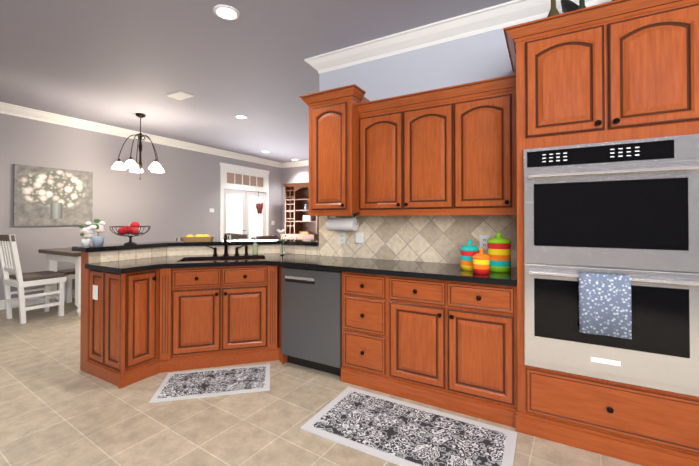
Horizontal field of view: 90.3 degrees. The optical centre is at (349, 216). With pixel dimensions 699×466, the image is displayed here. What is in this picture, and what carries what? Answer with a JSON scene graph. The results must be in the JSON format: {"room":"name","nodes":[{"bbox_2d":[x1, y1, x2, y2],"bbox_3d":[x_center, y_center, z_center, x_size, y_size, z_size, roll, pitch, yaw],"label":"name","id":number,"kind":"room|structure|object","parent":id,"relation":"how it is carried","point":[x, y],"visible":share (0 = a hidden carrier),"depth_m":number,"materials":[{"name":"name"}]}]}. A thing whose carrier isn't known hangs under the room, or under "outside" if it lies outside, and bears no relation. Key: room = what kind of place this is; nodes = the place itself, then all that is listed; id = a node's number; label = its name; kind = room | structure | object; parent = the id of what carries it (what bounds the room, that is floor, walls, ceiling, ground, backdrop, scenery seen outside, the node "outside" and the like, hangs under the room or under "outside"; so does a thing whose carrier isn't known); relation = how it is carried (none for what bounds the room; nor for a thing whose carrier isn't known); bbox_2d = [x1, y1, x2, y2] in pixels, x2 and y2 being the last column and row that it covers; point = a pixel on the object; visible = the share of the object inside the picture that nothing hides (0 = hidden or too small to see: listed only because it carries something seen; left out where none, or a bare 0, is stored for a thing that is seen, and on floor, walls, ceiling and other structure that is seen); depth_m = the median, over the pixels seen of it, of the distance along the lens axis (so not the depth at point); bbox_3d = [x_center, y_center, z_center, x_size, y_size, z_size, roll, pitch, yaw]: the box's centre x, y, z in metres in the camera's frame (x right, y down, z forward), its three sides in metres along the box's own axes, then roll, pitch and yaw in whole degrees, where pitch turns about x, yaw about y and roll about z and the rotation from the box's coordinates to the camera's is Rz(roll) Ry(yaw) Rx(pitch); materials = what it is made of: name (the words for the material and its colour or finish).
{"room":"kitchen","nodes":[
{"label":"kitchen","id":0,"kind":"room"},
{"bbox_2d":[0,113,281,299],"bbox_3d":[-4.736,-0.127,5.474,0.150,2.930,11.250,0,-1,29],"label":"wall","id":1,"kind":"structure","parent":0,"point":[180,197],"depth_m":6.26,"materials":[{"name":"grey paint"}]},
{"bbox_2d":[0,289,74,309],"bbox_3d":[-5.249,1.256,4.377,0.016,0.139,8.820,0,-1,29],"label":"baseboard","id":2,"kind":"structure","parent":1,"relation":"attached to","point":[2,304],"depth_m":5.18,"materials":[{"name":"white wood"}]},
{"bbox_2d":[13,164,92,225],"bbox_3d":[-4.625,-0.302,5.476,0.035,0.900,1.000,0,-1,29],"label":"painting","id":3,"kind":"object","parent":1,"relation":"attached to","point":[45,196],"visible":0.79,"depth_m":5.41,"materials":[{"name":"fabric"}]},
{"bbox_2d":[0,102,283,167],"bbox_3d":[-4.656,-1.525,5.361,0.110,0.134,11.088,0,-1,29],"label":"crown molding","id":4,"kind":"structure","parent":1,"relation":"attached to","point":[5,108],"depth_m":6.16,"materials":[{"name":"white wood"}]},
{"bbox_2d":[209,208,274,224],"bbox_3d":[-2.676,0.038,8.943,0.018,0.410,2.200,0,-1,29],"label":"switch plates","id":5,"kind":"object","parent":1,"relation":"attached to","point":[212,210],"visible":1,"depth_m":8.07,"materials":[{"name":"white plastic"}]},
{"bbox_2d":[219,162,268,239],"bbox_3d":[-2.715,0.054,8.988,0.230,2.640,1.680,0,-1,29],"label":"door frame","id":6,"kind":"structure","parent":1,"relation":"attached to","point":[241,187],"depth_m":8.89,"materials":[{"name":"white wood"}]},
{"bbox_2d":[256,191,262,214],"bbox_3d":[-2.406,-0.354,9.286,0.101,0.638,0.217,0,-1,29],"label":"decoration","id":7,"kind":"object","parent":1,"relation":"hanging from","point":[259,207],"visible":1,"depth_m":9.26,"materials":[{"name":"red"}]},
{"bbox_2d":[0,0,512,162],"bbox_3d":[-0.332,-1.678,2.915,10.650,0.120,11.700,0,-1,29],"label":"ceiling","id":8,"kind":"structure","parent":0,"point":[118,63],"depth_m":3.55,"materials":[{"name":"grey paint"}]},
{"bbox_2d":[111,113,164,178],"bbox_3d":[-3.254,-1.081,5.451,0.728,1.022,0.705,0,-1,29],"label":"chandelier","id":9,"kind":"object","parent":8,"relation":"hanging from","point":[154,166],"visible":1,"depth_m":5.38,"materials":[{"name":"white glass"}]},
{"bbox_2d":[166,91,193,99],"bbox_3d":[-2.244,-1.594,4.603,0.300,0.013,0.200,0,-1,29],"label":"air vent","id":10,"kind":"object","parent":8,"relation":"in","point":[179,95],"depth_m":4.58,"materials":[{"name":"white metal"}]},
{"bbox_2d":[213,5,239,19],"bbox_3d":[-0.976,-1.613,2.761,0.198,0.011,0.198,0,-1,20],"label":"recessed light","id":11,"kind":"object","parent":8,"relation":"in","point":[227,12],"depth_m":2.75,"materials":[{"name":"white"}]},
{"bbox_2d":[235,115,247,118],"bbox_3d":[-1.730,-1.585,5.553,0.198,0.011,0.198,0,-1,20],"label":"recessed light","id":12,"kind":"object","parent":8,"relation":"in","point":[237,116],"depth_m":5.52,"materials":[{"name":"white"}]},
{"bbox_2d":[304,0,611,73],"bbox_3d":[1.939,-1.557,2.272,5.460,0.134,0.110,0,-1,29],"label":"crown molding","id":13,"kind":"structure","parent":8,"relation":"attached to","point":[503,15],"depth_m":2.93,"materials":[{"name":"white wood"}]},
{"bbox_2d":[282,166,308,233],"bbox_3d":[0.105,-0.090,9.113,4.698,2.930,0.150,0,-1,29],"label":"wall","id":14,"kind":"structure","parent":0,"point":[300,174],"depth_m":10.04,"materials":[{"name":"grey paint"}]},
{"bbox_2d":[284,160,308,167],"bbox_3d":[0.034,-1.488,9.016,4.440,0.134,0.110,0,-1,29],"label":"crown molding","id":15,"kind":"structure","parent":14,"relation":"attached to","point":[297,163],"depth_m":9.89,"materials":[{"name":"white wood"}]},
{"bbox_2d":[0,298,641,465],"bbox_3d":[-0.332,1.372,2.884,10.650,0.120,11.700,0,-1,29],"label":"floor","id":16,"kind":"structure","parent":0,"point":[58,407],"depth_m":2.23,"materials":[{"name":"tile"}]},
{"bbox_2d":[0,234,66,323],"bbox_3d":[-4.145,0.778,4.527,0.506,1.099,0.568,0,-1,29],"label":"chair","id":17,"kind":"object","parent":16,"relation":"on","point":[10,262],"visible":1,"depth_m":4.42,"materials":[{"name":"white paint"}]},
{"bbox_2d":[38,247,80,315],"bbox_3d":[-3.471,0.915,5.759,1.100,0.849,2.290,0,-1,29],"label":"dining table","id":18,"kind":"object","parent":16,"relation":"on","point":[55,255],"visible":0.21,"depth_m":4.73,"materials":[{"name":"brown wood"}]},
{"bbox_2d":[57,269,74,302],"bbox_3d":[-4.048,1.101,6.078,0.340,0.484,1.700,0,-1,29],"label":"bench","id":19,"kind":"object","parent":16,"relation":"on","point":[70,274],"visible":0.15,"depth_m":5.35,"materials":[{"name":"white wood"}]},
{"bbox_2d":[80,252,127,388],"bbox_3d":[-1.583,0.813,3.501,0.710,1.008,1.635,0,-1,29],"label":"base cabinet","id":20,"kind":"object","parent":16,"relation":"on","point":[102,293],"depth_m":2.80,"materials":[{"name":"brown wood"}]},
{"bbox_2d":[149,364,269,402],"bbox_3d":[-1.049,1.305,2.744,0.820,0.008,0.470,0,-1,-13],"label":"area rug","id":21,"kind":"object","parent":16,"relation":"on","point":[208,383],"visible":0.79,"depth_m":2.70,"materials":[{"name":"grey fabric"}]},
{"bbox_2d":[124,244,327,386],"bbox_3d":[-1.004,0.809,3.174,0.795,1.008,1.635,0,-1,29],"label":"base cabinet","id":22,"kind":"object","parent":16,"relation":"on","point":[169,326],"depth_m":2.99,"materials":[{"name":"brown wood"}]},
{"bbox_2d":[72,236,331,263],"bbox_3d":[-1.302,0.287,3.388,1.517,0.040,1.765,0,-1,29],"label":"countertop","id":23,"kind":"structure","parent":22,"relation":"on","point":[163,250],"depth_m":3.54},
{"bbox_2d":[79,219,104,245],"bbox_3d":[-2.244,0.143,3.031,0.204,0.238,0.171,0,-1,29],"label":"flower pots","id":24,"kind":"object","parent":23,"relation":"on","point":[98,240],"visible":1,"depth_m":3.02,"materials":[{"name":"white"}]},
{"bbox_2d":[109,221,150,243],"bbox_3d":[-2.076,0.158,3.296,0.338,0.214,0.338,0,-1,29],"label":"fruit bowl","id":25,"kind":"object","parent":23,"relation":"on","point":[132,228],"visible":1,"depth_m":3.25,"materials":[{"name":"black metal"}]},
{"bbox_2d":[182,234,213,241],"bbox_3d":[-1.608,0.231,3.697,0.300,0.075,0.170,0,-1,-16],"label":"basket","id":26,"kind":"object","parent":23,"relation":"on","point":[199,238],"visible":1,"depth_m":3.64,"materials":[{"name":"brown"}]},
{"bbox_2d":[252,237,257,254],"bbox_3d":[-0.994,0.311,3.656,0.056,0.189,0.062,0,-1,29],"label":"soap bottle","id":27,"kind":"object","parent":23,"relation":"on","point":[255,248],"visible":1,"depth_m":3.64,"materials":[{"name":"green"}]},
{"bbox_2d":[276,229,286,254],"bbox_3d":[-0.709,0.271,3.614,0.110,0.269,0.094,0,-1,29],"label":"bud vase","id":28,"kind":"object","parent":23,"relation":"on","point":[282,250],"visible":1,"depth_m":3.60,"materials":[{"name":"clear glass"}]},
{"bbox_2d":[226,233,240,239],"bbox_3d":[-2.587,0.855,7.182,0.460,0.999,0.516,0,-1,29],"label":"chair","id":29,"kind":"object","parent":16,"relation":"on","point":[233,234],"visible":0.04,"depth_m":7.37,"materials":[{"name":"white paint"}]},
{"bbox_2d":[227,234,248,239],"bbox_3d":[-2.091,0.828,6.032,0.516,1.029,0.460,0,-1,29],"label":"chair","id":30,"kind":"object","parent":16,"relation":"on","point":[239,237],"visible":0.08,"depth_m":5.92,"materials":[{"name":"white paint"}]},
{"bbox_2d":[250,235,279,239],"bbox_3d":[-1.457,0.817,5.386,0.675,1.039,0.620,0,-1,29],"label":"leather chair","id":31,"kind":"object","parent":16,"relation":"on","point":[272,237],"visible":0.15,"depth_m":5.15,"materials":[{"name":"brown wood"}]},
{"bbox_2d":[280,182,318,240],"bbox_3d":[-1.288,0.238,9.489,1.160,2.279,0.500,0,-1,29],"label":"hutch","id":32,"kind":"object","parent":16,"relation":"on","point":[300,224],"visible":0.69,"depth_m":9.62,"materials":[{"name":"brown wood"}]},
{"bbox_2d":[280,296,339,375],"bbox_3d":[-0.190,0.883,3.159,0.599,0.860,0.599,0,-1,29],"label":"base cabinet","id":33,"kind":"object","parent":16,"relation":"on","point":[309,330],"depth_m":2.90,"materials":[{"name":"metal"}]},
{"bbox_2d":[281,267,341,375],"bbox_3d":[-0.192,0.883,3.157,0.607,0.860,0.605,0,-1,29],"label":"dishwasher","id":34,"kind":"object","parent":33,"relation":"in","point":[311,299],"depth_m":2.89,"materials":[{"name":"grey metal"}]},
{"bbox_2d":[340,304,387,393],"bbox_3d":[0.250,0.875,2.917,0.399,0.872,0.603,0,-1,29],"label":"base cabinet","id":35,"kind":"object","parent":16,"relation":"on","point":[363,332],"depth_m":2.65,"materials":[{"name":"brown wood"}]},
{"bbox_2d":[300,387,516,465],"bbox_3d":[0.351,1.299,2.102,1.160,0.008,0.600,0,-1,29],"label":"rug","id":36,"kind":"object","parent":16,"relation":"on","point":[397,432],"visible":1,"depth_m":2.07,"materials":[{"name":"grey fabric"}]},
{"bbox_2d":[388,304,515,427],"bbox_3d":[0.802,0.872,2.606,0.867,0.872,0.603,0,-1,29],"label":"base cabinet","id":37,"kind":"object","parent":16,"relation":"on","point":[467,369],"depth_m":2.32,"materials":[{"name":"brown wood"}]},
{"bbox_2d":[84,256,515,327],"bbox_3d":[-0.438,0.417,2.775,3.185,0.039,1.540,0,-1,29],"label":"countertop","id":38,"kind":"structure","parent":37,"relation":"on","point":[435,291],"depth_m":2.64,"materials":[{"name":"black stone"}]},
{"bbox_2d":[460,240,478,270],"bbox_3d":[0.887,0.285,2.562,0.137,0.218,0.137,0,-1,29],"label":"medium canister","id":39,"kind":"object","parent":38,"relation":"on","point":[468,251],"visible":0.88,"depth_m":2.51,"materials":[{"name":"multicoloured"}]},
{"bbox_2d":[472,248,489,273],"bbox_3d":[0.910,0.306,2.400,0.116,0.173,0.116,0,-1,29],"label":"canister","id":40,"kind":"object","parent":38,"relation":"on","point":[481,262],"visible":1,"depth_m":2.35,"materials":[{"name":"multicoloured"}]},
{"bbox_2d":[487,232,510,271],"bbox_3d":[1.076,0.255,2.502,0.162,0.278,0.162,0,-1,29],"label":"canister","id":41,"kind":"object","parent":38,"relation":"on","point":[499,250],"visible":0.98,"depth_m":2.44,"materials":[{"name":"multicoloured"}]},
{"bbox_2d":[512,0,698,403],"bbox_3d":[1.567,-0.121,2.148,0.924,2.040,0.666,0,-1,29],"label":"tall cabinet","id":42,"kind":"object","parent":16,"relation":"on","point":[564,158],"depth_m":1.86,"materials":[{"name":"brown wood"}]},
{"bbox_2d":[547,0,559,16],"bbox_3d":[1.337,-1.296,2.278,0.076,0.310,0.074,0,-1,29],"label":"bottle","id":43,"kind":"object","parent":42,"relation":"on","point":[553,11],"visible":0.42,"depth_m":2.26,"materials":[{"name":"brown"}]},
{"bbox_2d":[578,0,586,9],"bbox_3d":[1.496,-1.286,2.234,0.076,0.290,0.074,0,-1,29],"label":"bottle","id":44,"kind":"object","parent":42,"relation":"on","point":[581,4],"visible":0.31,"depth_m":2.22,"materials":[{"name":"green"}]},
{"bbox_2d":[561,0,614,12],"bbox_3d":[1.633,-1.343,2.318,0.383,0.405,0.140,0,-1,29],"label":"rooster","id":45,"kind":"object","parent":42,"relation":"on","point":[568,6],"visible":0.02,"depth_m":2.36,"materials":[{"name":"black"}]},
{"bbox_2d":[579,272,631,338],"bbox_3d":[1.342,0.464,1.831,0.220,0.319,0.048,0,-1,29],"label":"towel","id":46,"kind":"object","parent":42,"relation":"hanging from","point":[604,299],"depth_m":1.81,"materials":[{"name":"fabric"}]},
{"bbox_2d":[516,372,698,465],"bbox_3d":[1.573,1.101,2.146,0.924,0.404,0.640,0,-1,29],"label":"base cabinet","id":47,"kind":"object","parent":16,"relation":"on","point":[633,427],"depth_m":1.88,"materials":[{"name":"brown wood"}]},
{"bbox_2d":[304,85,367,215],"bbox_3d":[-0.063,-0.546,3.178,0.439,1.030,0.483,0,-1,29],"label":"upper cabinet","id":48,"kind":"object","parent":0,"relation":"attached to","point":[334,114],"depth_m":2.95,"materials":[{"name":"brown wood"}]},
{"bbox_2d":[326,216,358,230],"bbox_3d":[-0.067,0.069,3.265,0.324,0.137,0.124,0,-1,29],"label":"paper towel","id":49,"kind":"object","parent":48,"relation":"hanging from","point":[339,223],"depth_m":3.21,"materials":[{"name":"white paper"}]},
{"bbox_2d":[356,85,455,215],"bbox_3d":[0.511,-0.493,2.933,0.798,0.920,0.343,0,-1,29],"label":"upper cabinet","id":50,"kind":"object","parent":0,"relation":"attached to","point":[408,142],"depth_m":2.76,"materials":[{"name":"brown wood"}]},
{"bbox_2d":[319,1,610,267],"bbox_3d":[3.267,-0.137,4.493,5.350,2.930,5.085,0,-1,29],"label":"wall block","id":51,"kind":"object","parent":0,"point":[478,57],"depth_m":3.03,"materials":[{"name":"grey paint"}]},
{"bbox_2d":[456,76,511,211],"bbox_3d":[1.050,-0.496,2.629,0.441,0.920,0.343,0,-1,29],"label":"upper cabinet","id":52,"kind":"object","parent":0,"relation":"attached to","point":[484,107],"depth_m":2.48,"materials":[{"name":"brown wood"}]}
]}

